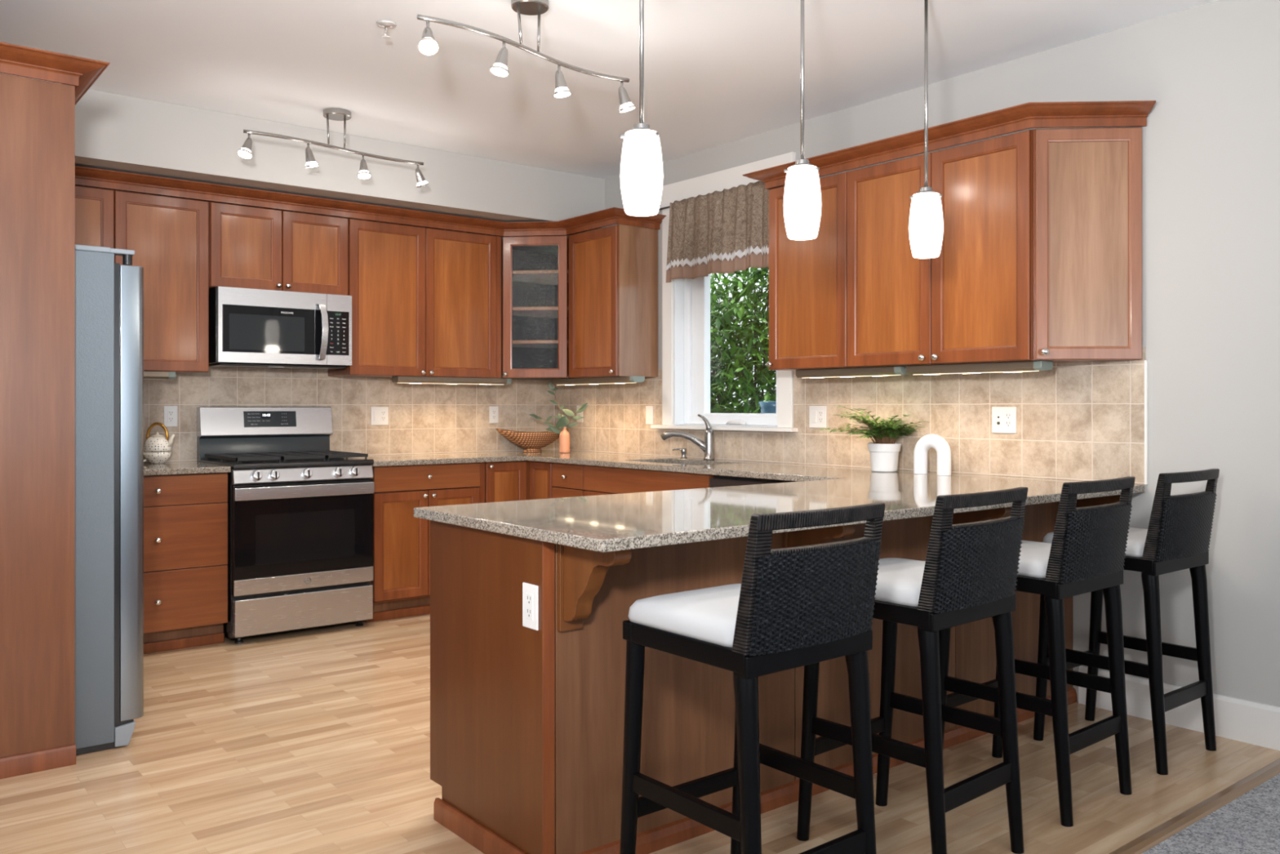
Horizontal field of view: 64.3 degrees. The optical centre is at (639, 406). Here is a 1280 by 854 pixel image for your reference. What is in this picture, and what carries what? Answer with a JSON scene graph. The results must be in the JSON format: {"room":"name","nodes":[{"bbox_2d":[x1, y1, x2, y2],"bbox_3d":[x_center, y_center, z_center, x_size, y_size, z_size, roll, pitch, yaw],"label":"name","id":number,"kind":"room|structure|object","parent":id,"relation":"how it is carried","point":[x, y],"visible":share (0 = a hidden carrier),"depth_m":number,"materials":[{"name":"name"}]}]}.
{"room":"kitchen","nodes":[
{"label":"kitchen","id":0,"kind":"room"},
{"bbox_2d":[75,184,555,462],"bbox_3d":[-3.548,-0.145,4.939,7.760,2.728,0.169,0,0,-39],"label":"wall","id":1,"kind":"structure","parent":0,"point":[424,418],"depth_m":6.33,"materials":[{"name":"tile"}]},
{"bbox_2d":[75,185,114,248],"bbox_3d":[-2.947,-0.639,5.102,0.500,0.911,0.324,0,0,-39],"label":"upper cabinet","id":2,"kind":"object","parent":1,"relation":"attached to","point":[94,206],"visible":0.17,"depth_m":5.08,"materials":[{"name":"brown wood"}]},
{"bbox_2d":[114,190,208,373],"bbox_3d":[-2.572,-0.639,5.403,0.454,0.911,0.324,0,0,-39],"label":"upper cabinet","id":3,"kind":"object","parent":1,"relation":"attached to","point":[168,237],"visible":0.74,"depth_m":5.31,"materials":[{"name":"brown wood"}]},
{"bbox_2d":[143,370,176,379],"bbox_3d":[-2.571,-0.162,5.287,0.280,0.041,0.088,0,0,-39],"label":"light","id":4,"kind":"object","parent":3,"relation":"attached to","point":[147,375],"visible":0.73,"depth_m":5.29,"materials":[{"name":"white metal"}]},
{"bbox_2d":[164,405,177,426],"bbox_3d":[-2.582,0.054,5.599,0.070,0.114,0.008,0,0,-39],"label":"wall plate","id":5,"kind":"object","parent":1,"relation":"attached to","point":[170,411],"visible":0.92,"depth_m":5.60,"materials":[{"name":"white plastic"}]},
{"bbox_2d":[208,201,347,295],"bbox_3d":[-2.081,-0.867,5.776,0.767,0.455,0.355,0,0,-39],"label":"upper cabinet","id":6,"kind":"object","parent":1,"relation":"attached to","point":[251,247],"visible":0.97,"depth_m":5.64,"materials":[{"name":"brown wood"}]},
{"bbox_2d":[208,286,351,369],"bbox_3d":[-2.047,-0.428,5.744,0.745,0.420,0.447,0,0,-39],"label":"microwave","id":7,"kind":"object","parent":6,"relation":"attached to","point":[249,328],"visible":0.99,"depth_m":5.59,"materials":[{"name":"silver metal"}]},
{"bbox_2d":[370,406,388,425],"bbox_3d":[-1.627,0.059,6.363,0.116,0.114,0.009,0,0,-39],"label":"wall plate","id":8,"kind":"object","parent":1,"relation":"attached to","point":[379,415],"visible":1,"depth_m":6.36,"materials":[{"name":"white plastic"}]},
{"bbox_2d":[328,218,501,377],"bbox_3d":[-1.378,-0.639,6.340,1.023,0.911,0.355,0,0,-39],"label":"upper cabinet","id":9,"kind":"object","parent":1,"relation":"attached to","point":[426,301],"visible":0.99,"depth_m":6.19,"materials":[{"name":"brown wood"}]},
{"bbox_2d":[391,376,511,384],"bbox_3d":[-1.172,-0.162,6.408,0.795,0.042,0.088,0,0,-39],"label":"light","id":10,"kind":"object","parent":9,"relation":"attached to","point":[411,380],"visible":1,"depth_m":6.35,"materials":[{"name":"white metal"}]},
{"bbox_2d":[488,406,498,422],"bbox_3d":[-0.987,0.056,6.877,0.070,0.114,0.008,0,0,-39],"label":"wall plate","id":11,"kind":"object","parent":1,"relation":"attached to","point":[493,411],"visible":1,"depth_m":6.87,"materials":[{"name":"white plastic"}]},
{"bbox_2d":[501,235,569,380],"bbox_3d":[-0.654,-0.639,6.747,0.639,0.911,0.624,0,0,-39],"label":"upper cabinet","id":12,"kind":"object","parent":1,"relation":"attached to","point":[535,269],"visible":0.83,"depth_m":6.71,"materials":[{"name":"brown wood"}]},
{"bbox_2d":[512,270,568,284],"bbox_3d":[-0.647,-0.866,6.759,0.597,0.020,0.597,0,0,-39],"label":"shelf","id":13,"kind":"object","parent":12,"relation":"attached to","point":[521,277],"depth_m":6.74,"materials":[{"name":"brown wood"}]},
{"bbox_2d":[512,306,568,318],"bbox_3d":[-0.647,-0.631,6.759,0.597,0.020,0.597,0,0,-39],"label":"shelf","id":14,"kind":"object","parent":12,"relation":"attached to","point":[517,312],"depth_m":6.71,"materials":[{"name":"brown wood"}]},
{"bbox_2d":[512,340,568,348],"bbox_3d":[-0.647,-0.416,6.759,0.597,0.020,0.597,0,0,-39],"label":"shelf","id":15,"kind":"object","parent":12,"relation":"attached to","point":[516,344],"depth_m":6.63,"materials":[{"name":"brown wood"}]},
{"bbox_2d":[75,88,604,235],"bbox_3d":[-1.956,-1.345,5.742,3.949,0.326,0.586,0,0,-39],"label":"wall","id":16,"kind":"structure","parent":0,"point":[116,132],"depth_m":5.52,"materials":[{"name":"grey paint"}]},
{"bbox_2d":[0,0,1217,178],"bbox_3d":[-0.398,-1.558,0.960,7.700,0.100,10.200,0,0,-39],"label":"ceiling","id":17,"kind":"structure","parent":0,"point":[717,73],"depth_m":4.40,"materials":[{"name":"white paint"}]},
{"bbox_2d":[237,107,428,187],"bbox_3d":[-1.546,-1.349,5.218,1.048,0.319,0.139,0,0,-44],"label":"track light","id":18,"kind":"object","parent":17,"relation":"attached to","point":[331,113],"visible":1,"depth_m":5.17,"materials":[{"name":"grey metal"}]},
{"bbox_2d":[376,20,396,39],"bbox_3d":[-1.000,-1.480,4.014,0.080,0.056,0.080,0,0,-39],"label":"sprinkler","id":19,"kind":"object","parent":17,"relation":"attached to","point":[386,24],"visible":1,"depth_m":4.00,"materials":[{"name":"white metal"}]},
{"bbox_2d":[417,0,635,112],"bbox_3d":[-0.403,-1.349,3.796,0.140,0.318,1.026,0,0,45],"label":"track light","id":20,"kind":"object","parent":17,"relation":"attached to","point":[428,45],"visible":1,"depth_m":3.75,"materials":[{"name":"grey metal"}]},
{"bbox_2d":[619,0,663,216],"bbox_3d":[0.005,-1.021,2.820,0.124,0.974,0.124,0,0,-39],"label":"pendant lamp","id":21,"kind":"object","parent":17,"relation":"hanging from","point":[642,175],"visible":1,"depth_m":2.78,"materials":[{"name":"white glass"}]},
{"bbox_2d":[783,0,821,239],"bbox_3d":[0.515,-1.021,3.229,0.124,0.974,0.124,0,0,-39],"label":"pendant lamp","id":22,"kind":"object","parent":17,"relation":"hanging from","point":[802,194],"visible":1,"depth_m":3.19,"materials":[{"name":"white glass"}]},
{"bbox_2d":[908,0,943,258],"bbox_3d":[1.022,-1.021,3.635,0.124,0.974,0.124,0,0,-39],"label":"pendant lamp","id":23,"kind":"object","parent":17,"relation":"hanging from","point":[926,227],"visible":1,"depth_m":3.60,"materials":[{"name":"white glass"}]},
{"bbox_2d":[0,613,1279,853],"bbox_3d":[-2.100,1.249,3.084,7.700,0.060,4.755,0,0,-39],"label":"floor","id":24,"kind":"structure","parent":0,"point":[316,740],"depth_m":3.32,"materials":[{"name":"brown wood"}]},
{"bbox_2d":[0,73,75,778],"bbox_3d":[-2.455,0.062,3.675,0.575,2.313,0.990,0,0,-39],"label":"refrigerator surround","id":25,"kind":"object","parent":24,"relation":"on","point":[37,117],"visible":1,"depth_m":3.41,"materials":[{"name":"brown wood"}]},
{"bbox_2d":[0,41,110,105],"bbox_3d":[-2.394,-1.132,3.673,0.658,0.074,1.068,0,0,-39],"label":"crown molding","id":26,"kind":"structure","parent":25,"relation":"on","point":[81,73],"depth_m":3.40,"materials":[{"name":"brown wood"}]},
{"bbox_2d":[75,244,143,754],"bbox_3d":[-2.354,0.325,3.809,0.870,1.781,0.907,0,0,-39],"label":"refrigerator","id":27,"kind":"object","parent":24,"relation":"on","point":[109,295],"visible":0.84,"depth_m":3.61,"materials":[{"name":"grey metal"}]},
{"bbox_2d":[143,472,227,653],"bbox_3d":[-2.468,0.777,5.281,0.472,0.884,0.636,0,0,-39],"label":"base cabinet","id":28,"kind":"object","parent":24,"relation":"on","point":[185,516],"visible":0.73,"depth_m":5.08,"materials":[{"name":"brown wood"}]},
{"bbox_2d":[143,461,231,475],"bbox_3d":[-2.651,0.320,5.135,0.945,0.030,0.645,0,0,-39],"label":"countertop","id":29,"kind":"structure","parent":28,"relation":"on","point":[180,467],"depth_m":5.11,"materials":[{"name":"stone"}]},
{"bbox_2d":[143,451,171,463],"bbox_3d":[-2.586,0.274,5.452,0.136,0.061,0.138,0,0,0],"label":"teacup","id":30,"kind":"object","parent":29,"relation":"on","point":[162,457],"visible":0.76,"depth_m":5.41,"materials":[{"name":"ceramic"}]},
{"bbox_2d":[143,422,174,452],"bbox_3d":[-2.583,0.163,5.455,0.144,0.157,0.138,0,0,-39],"label":"teapot","id":31,"kind":"object","parent":30,"relation":"on","point":[157,442],"visible":0.99,"depth_m":5.42,"materials":[{"name":"ceramic"}]},
{"bbox_2d":[196,406,374,643],"bbox_3d":[-1.968,0.610,5.651,0.753,1.218,0.699,0,0,-39],"label":"gas range","id":32,"kind":"object","parent":24,"relation":"on","point":[300,510],"visible":0.99,"depth_m":5.44,"materials":[{"name":"silver metal"}]},
{"bbox_2d":[200,457,373,469],"bbox_3d":[-1.955,0.298,5.634,0.751,0.042,0.608,0,0,-39],"label":"cooktop","id":33,"kind":"object","parent":32,"relation":"in","point":[235,463],"depth_m":5.43,"materials":[{"name":"black metal"}]},
{"bbox_2d":[362,462,484,622],"bbox_3d":[-1.397,0.777,6.140,0.731,0.884,0.636,0,0,-39],"label":"base cabinet","id":34,"kind":"object","parent":24,"relation":"on","point":[401,582],"visible":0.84,"depth_m":5.84,"materials":[{"name":"brown wood"}]},
{"bbox_2d":[484,460,554,502],"bbox_3d":[-0.685,0.777,6.568,0.910,0.884,0.864,0,0,-39],"label":"base cabinet","id":35,"kind":"object","parent":24,"relation":"on","point":[504,481],"visible":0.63,"depth_m":6.25,"materials":[{"name":"brown wood"}]},
{"bbox_2d":[551,462,586,497],"bbox_3d":[-0.208,0.777,6.187,0.636,0.884,0.322,0,0,-39],"label":"base cabinet","id":36,"kind":"object","parent":24,"relation":"on","point":[567,479],"visible":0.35,"depth_m":6.00,"materials":[{"name":"brown wood"}]},
{"bbox_2d":[583,465,713,496],"bbox_3d":[0.231,0.777,5.639,0.636,0.884,1.074,0,0,-39],"label":"base cabinet","id":37,"kind":"object","parent":24,"relation":"on","point":[597,480],"visible":0.12,"depth_m":5.51,"materials":[{"name":"brown wood"}]},
{"bbox_2d":[709,475,794,487],"bbox_3d":[0.746,0.780,4.971,0.639,0.878,0.598,0,0,-39],"label":"dishwasher","id":38,"kind":"object","parent":24,"relation":"on","point":[717,481],"visible":0.1,"depth_m":4.89,"materials":[{"name":"black metal"}]},
{"bbox_2d":[713,475,794,483],"bbox_3d":[0.773,0.770,4.993,0.569,0.858,0.598,0,0,-39],"label":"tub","id":39,"kind":"object","parent":38,"relation":"in","point":[772,481],"depth_m":4.85,"materials":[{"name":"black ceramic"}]},
{"bbox_2d":[619,502,884,853],"bbox_3d":[0.257,0.721,2.381,0.415,0.999,0.503,0,0,-39],"label":"bar stool","id":40,"kind":"object","parent":24,"relation":"on","point":[791,607],"visible":1,"depth_m":2.25,"materials":[{"name":"black paint"}]},
{"bbox_2d":[628,583,850,647],"bbox_3d":[0.236,0.479,2.407,0.411,0.058,0.375,0,0,-39],"label":"seat cushion","id":41,"kind":"object","parent":40,"relation":"on","point":[706,617],"depth_m":2.30,"materials":[{"name":"white fabric"}]},
{"bbox_2d":[430,501,1077,853],"bbox_3d":[0.479,0.777,3.753,2.634,0.884,0.957,0,0,-39],"label":"base cabinet","id":42,"kind":"object","parent":24,"relation":"on","point":[526,724],"visible":0.38,"depth_m":2.84,"materials":[{"name":"brown wood"}]},
{"bbox_2d":[522,582,538,630],"bbox_3d":[-0.282,0.513,2.616,0.008,0.114,0.070,0,0,-39],"label":"wall plate","id":43,"kind":"object","parent":42,"relation":"attached to","point":[530,592],"visible":1,"depth_m":2.61,"materials":[{"name":"white plastic"}]},
{"bbox_2d":[556,543,631,631],"bbox_3d":[-0.112,0.455,2.537,0.072,0.238,0.232,0,0,-39],"label":"corbel","id":44,"kind":"object","parent":42,"relation":"attached to","point":[580,572],"visible":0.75,"depth_m":2.56,"materials":[{"name":"brown wood"}]},
{"bbox_2d":[351,449,1144,552],"bbox_3d":[-0.343,0.320,4.760,2.642,0.030,4.118,0,0,-39],"label":"countertop","id":45,"kind":"structure","parent":42,"relation":"on","point":[602,523],"depth_m":3.35,"materials":[{"name":"stone"}]},
{"bbox_2d":[495,428,569,452],"bbox_3d":[-0.721,0.226,6.832,0.500,0.157,0.212,0,0,-2],"label":"basket bowl","id":46,"kind":"object","parent":45,"relation":"on","point":[531,442],"visible":0.95,"depth_m":6.76,"materials":[{"name":"brown wicker"}]},
{"bbox_2d":[559,426,569,453],"bbox_3d":[-0.497,0.220,6.705,0.069,0.168,0.069,0,0,-39],"label":"bud vase","id":47,"kind":"object","parent":45,"relation":"on","point":[564,436],"visible":1,"depth_m":6.68,"materials":[{"name":"orange ceramic"}]},
{"bbox_2d":[528,413,567,434],"bbox_3d":[-0.607,0.134,6.681,0.251,0.171,0.060,0,0,-7],"label":"leafy branch","id":48,"kind":"object","parent":47,"relation":"in","point":[561,421],"visible":1,"depth_m":6.68,"materials":[{"name":"green plant"}]},
{"bbox_2d":[546,382,564,418],"bbox_3d":[-0.553,0.028,6.682,0.121,0.381,0.030,0,0,-9],"label":"leafy branch","id":49,"kind":"object","parent":47,"relation":"in","point":[550,385],"visible":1,"depth_m":6.68,"materials":[{"name":"green plant"}]},
{"bbox_2d":[558,403,587,429],"bbox_3d":[-0.443,0.098,6.687,0.207,0.243,0.032,0,0,9],"label":"leafy branch","id":50,"kind":"object","parent":47,"relation":"in","point":[582,407],"visible":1,"depth_m":6.68,"materials":[{"name":"green plant"}]},
{"bbox_2d":[672,448,687,457],"bbox_3d":[0.234,0.275,6.005,0.089,0.060,0.042,0,0,6],"label":"soap dispenser","id":51,"kind":"object","parent":45,"relation":"on","point":[683,451],"visible":1,"depth_m":5.99,"materials":[{"name":"grey metal"}]},
{"bbox_2d":[660,413,714,459],"bbox_3d":[0.272,0.174,5.868,0.322,0.261,0.064,0,0,17],"label":"kitchen faucet","id":52,"kind":"object","parent":45,"relation":"on","point":[707,446],"visible":1,"depth_m":5.82,"materials":[{"name":"grey metal"}]},
{"bbox_2d":[813,405,924,471],"bbox_3d":[1.075,0.149,4.785,0.518,0.309,0.438,0,0,-1],"label":"potted fern","id":53,"kind":"object","parent":45,"relation":"on","point":[884,452],"visible":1,"depth_m":4.73,"materials":[{"name":"green plant"}]},
{"bbox_2d":[867,442,901,471],"bbox_3d":[1.148,0.239,4.780,0.154,0.131,0.154,0,0,-39],"label":"pot","id":54,"kind":"object","parent":53,"relation":"attached to","point":[884,456],"depth_m":4.73,"materials":[{"name":"white ceramic"}]},
{"bbox_2d":[913,434,951,475],"bbox_3d":[1.310,0.214,4.562,0.061,0.181,0.185,0,0,-39],"label":"sculpture","id":55,"kind":"object","parent":45,"relation":"on","point":[922,447],"visible":1,"depth_m":4.53,"materials":[{"name":"white ceramic"}]},
{"bbox_2d":[782,524,854,547],"bbox_3d":[0.538,0.455,3.058,0.072,0.238,0.232,0,0,-39],"label":"corbel","id":56,"kind":"object","parent":42,"relation":"attached to","point":[819,535],"visible":0.18,"depth_m":3.04,"materials":[{"name":"brown wood"}]},
{"bbox_2d":[951,506,1011,524],"bbox_3d":[1.198,0.455,3.587,0.072,0.238,0.232,0,0,-39],"label":"corbel","id":57,"kind":"object","parent":42,"relation":"attached to","point":[987,514],"visible":0.12,"depth_m":3.56,"materials":[{"name":"brown wood"}]},
{"bbox_2d":[1075,494,1120,507],"bbox_3d":[1.839,0.455,4.101,0.072,0.238,0.232,0,0,-39],"label":"corbel","id":58,"kind":"object","parent":42,"relation":"attached to","point":[1111,499],"visible":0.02,"depth_m":4.07,"materials":[{"name":"brown wood"}]},
{"bbox_2d":[796,486,1027,853],"bbox_3d":[0.755,0.721,2.822,0.415,0.999,0.503,0,0,-42],"label":"bar stool","id":59,"kind":"object","parent":24,"relation":"on","point":[968,573],"visible":1,"depth_m":2.67,"materials":[{"name":"wood"}]},
{"bbox_2d":[852,557,949,606],"bbox_3d":[0.733,0.479,2.847,0.411,0.058,0.375,0,0,-42],"label":"seat cushion","id":60,"kind":"object","parent":59,"relation":"on","point":[900,582],"depth_m":2.66,"materials":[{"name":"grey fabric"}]},
{"bbox_2d":[938,476,1135,826],"bbox_3d":[1.253,0.721,3.249,0.415,0.999,0.503,0,0,-40],"label":"bar stool","id":61,"kind":"object","parent":24,"relation":"on","point":[1086,553],"visible":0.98,"depth_m":3.06,"materials":[{"name":"wood"}]},
{"bbox_2d":[1003,539,1051,577],"bbox_3d":[1.232,0.479,3.275,0.411,0.058,0.375,0,0,-40],"label":"seat cushion","id":62,"kind":"object","parent":61,"relation":"on","point":[1035,557],"depth_m":3.06,"materials":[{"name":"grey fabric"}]},
{"bbox_2d":[1033,468,1219,774],"bbox_3d":[1.752,0.721,3.664,0.415,0.999,0.503,0,0,-39],"label":"bar stool","id":63,"kind":"object","parent":24,"relation":"on","point":[1177,536],"visible":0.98,"depth_m":3.50,"materials":[{"name":"wood"}]},
{"bbox_2d":[1042,527,1147,557],"bbox_3d":[1.731,0.479,3.690,0.411,0.058,0.375,0,0,-39],"label":"seat cushion","id":64,"kind":"object","parent":63,"relation":"on","point":[1136,545],"depth_m":3.46,"materials":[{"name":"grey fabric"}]},
{"bbox_2d":[1108,758,1279,853],"bbox_3d":[-0.613,1.210,1.215,7.484,0.017,0.068,0,0,-39],"label":"trim","id":65,"kind":"structure","parent":24,"relation":"on","point":[1166,829],"depth_m":3.02,"materials":[{"name":"brown wood"}]},
{"bbox_2d":[555,0,1279,706],"bbox_3d":[2.588,-0.145,3.352,0.170,2.728,9.999,0,0,-39],"label":"wall","id":66,"kind":"structure","parent":0,"point":[1211,136],"depth_m":3.94,"materials":[{"name":"grey paint"}]},
{"bbox_2d":[576,405,582,422],"bbox_3d":[-0.412,0.051,6.952,0.008,0.114,0.070,0,0,-39],"label":"wall plate","id":67,"kind":"object","parent":66,"relation":"attached to","point":[580,414],"visible":0.39,"depth_m":6.95,"materials":[{"name":"white plastic"}]},
{"bbox_2d":[568,224,657,377],"bbox_3d":[-0.185,-0.639,6.389,0.355,0.911,0.505,0,0,-39],"label":"upper cabinet","id":68,"kind":"object","parent":66,"relation":"attached to","point":[613,270],"visible":0.99,"depth_m":6.24,"materials":[{"name":"brown wood"}]},
{"bbox_2d":[75,165,666,236],"bbox_3d":[-1.418,-1.132,5.540,3.356,0.074,0.904,0,0,-39],"label":"crown molding","id":69,"kind":"structure","parent":68,"relation":"attached to","point":[86,176],"depth_m":5.85,"materials":[{"name":"brown wood"}]},
{"bbox_2d":[552,376,644,385],"bbox_3d":[-0.277,-0.162,6.464,0.088,0.042,0.870,0,0,-39],"label":"light","id":70,"kind":"object","parent":68,"relation":"attached to","point":[615,380],"visible":1,"depth_m":6.38,"materials":[{"name":"white metal"}]},
{"bbox_2d":[645,405,653,424],"bbox_3d":[0.058,0.054,6.364,0.009,0.114,0.070,0,0,-39],"label":"wall plate","id":71,"kind":"object","parent":66,"relation":"attached to","point":[649,409],"visible":1,"depth_m":6.36,"materials":[{"name":"white plastic"}]},
{"bbox_2d":[650,151,797,431],"bbox_3d":[0.517,-0.609,5.894,0.220,1.488,1.173,0,0,-39],"label":"window","id":72,"kind":"structure","parent":66,"relation":"in","point":[686,302],"depth_m":6.15,"materials":[{"name":"white"}]},
{"bbox_2d":[658,205,670,210],"bbox_3d":[0.451,-1.209,5.827,0.012,0.011,1.135,0,0,-39],"label":"curtain rod","id":73,"kind":"object","parent":72,"relation":"attached to","point":[668,206],"visible":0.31,"depth_m":6.20,"materials":[{"name":"grey metal"}]},
{"bbox_2d":[666,180,768,282],"bbox_3d":[0.451,-0.990,5.774,0.056,0.485,0.972,0,0,-39],"label":"window valance","id":74,"kind":"object","parent":73,"relation":"hanging from","point":[726,231],"visible":0.94,"depth_m":5.79,"materials":[{"name":"fabric"}]},
{"bbox_2d":[808,405,826,427],"bbox_3d":[0.922,0.054,5.285,0.009,0.114,0.116,0,0,-39],"label":"wall plate","id":75,"kind":"object","parent":66,"relation":"attached to","point":[817,414],"visible":0.99,"depth_m":5.28,"materials":[{"name":"white plastic"}]},
{"bbox_2d":[766,129,1071,370],"bbox_3d":[1.204,-0.639,4.657,0.355,0.911,1.423,0,0,-39],"label":"upper cabinet","id":76,"kind":"object","parent":66,"relation":"attached to","point":[855,294],"visible":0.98,"depth_m":4.46,"materials":[{"name":"brown wood"}]},
{"bbox_2d":[795,365,907,377],"bbox_3d":[1.009,-0.162,4.858,0.088,0.042,0.635,0,0,-39],"label":"light","id":77,"kind":"object","parent":76,"relation":"attached to","point":[896,370],"visible":0.82,"depth_m":4.80,"materials":[{"name":"white metal"}]},
{"bbox_2d":[742,100,1155,189],"bbox_3d":[1.270,-1.132,4.533,0.421,0.074,1.881,0,0,-39],"label":"crown molding","id":78,"kind":"structure","parent":76,"relation":"attached to","point":[1087,113],"depth_m":4.14,"materials":[{"name":"brown wood"}]},
{"bbox_2d":[906,360,1053,374],"bbox_3d":[1.430,-0.162,4.334,0.088,0.042,0.650,0,0,-39],"label":"light","id":79,"kind":"object","parent":76,"relation":"attached to","point":[1026,366],"visible":1,"depth_m":4.27,"materials":[{"name":"white metal"}]},
{"bbox_2d":[991,406,1016,433],"bbox_3d":[1.590,0.059,4.450,0.012,0.114,0.116,0,0,-39],"label":"wall plate","id":80,"kind":"object","parent":66,"relation":"attached to","point":[1003,418],"visible":1,"depth_m":4.45,"materials":[{"name":"white plastic"}]},
{"bbox_2d":[1033,127,1142,362],"bbox_3d":[1.757,-0.639,3.998,0.330,0.911,0.289,0,0,-39],"label":"upper cabinet","id":81,"kind":"object","parent":66,"relation":"attached to","point":[1087,182],"visible":1,"depth_m":3.99,"materials":[{"name":"brown wood"}]},
{"bbox_2d":[1144,360,1147,484],"bbox_3d":[1.980,0.062,3.981,0.010,0.486,0.010,0,0,-39],"label":"trim","id":82,"kind":"structure","parent":66,"relation":"attached to","point":[1145,361],"depth_m":3.98,"materials":[{"name":"white paint"}]},
{"bbox_2d":[1078,665,1279,750],"bbox_3d":[3.729,1.137,1.793,0.016,0.163,6.140,0,0,-39],"label":"baseboard","id":83,"kind":"structure","parent":66,"relation":"attached to","point":[1250,722],"depth_m":3.77,"materials":[{"name":"white wood"}]},
{"bbox_2d":[1141,773,1279,853],"bbox_3d":[1.103,1.243,-0.913,7.700,0.072,5.400,0,0,-39],"label":"floor","id":84,"kind":"structure","parent":0,"point":[1249,824],"depth_m":2.90,"materials":[{"name":"grey carpet"}]},
{"label":"outside","id":85,"kind":"structure","parent":0,"visible":0},
{"bbox_3d":[3.993,1.304,12.808,13.830,0.070,21.000,0,0,-39],"label":"ground","id":86,"kind":"structure","parent":85,"visible":0},
{"bbox_2d":[710,266,776,413],"bbox_3d":[1.018,-0.164,8.951,2.256,2.879,3.173,0,0,-36],"label":"shrub","id":87,"kind":"object","parent":86,"relation":"on","point":[723,371],"visible":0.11,"depth_m":8.19,"materials":[{"name":"green plant"}]},
{"bbox_2d":[758,400,776,413],"bbox_3d":[0.951,0.616,7.192,0.340,1.305,0.340,0,0,-39],"label":"planter","id":88,"kind":"object","parent":86,"relation":"on","point":[766,406],"visible":0.18,"depth_m":7.11,"materials":[{"name":"blue ceramic"}]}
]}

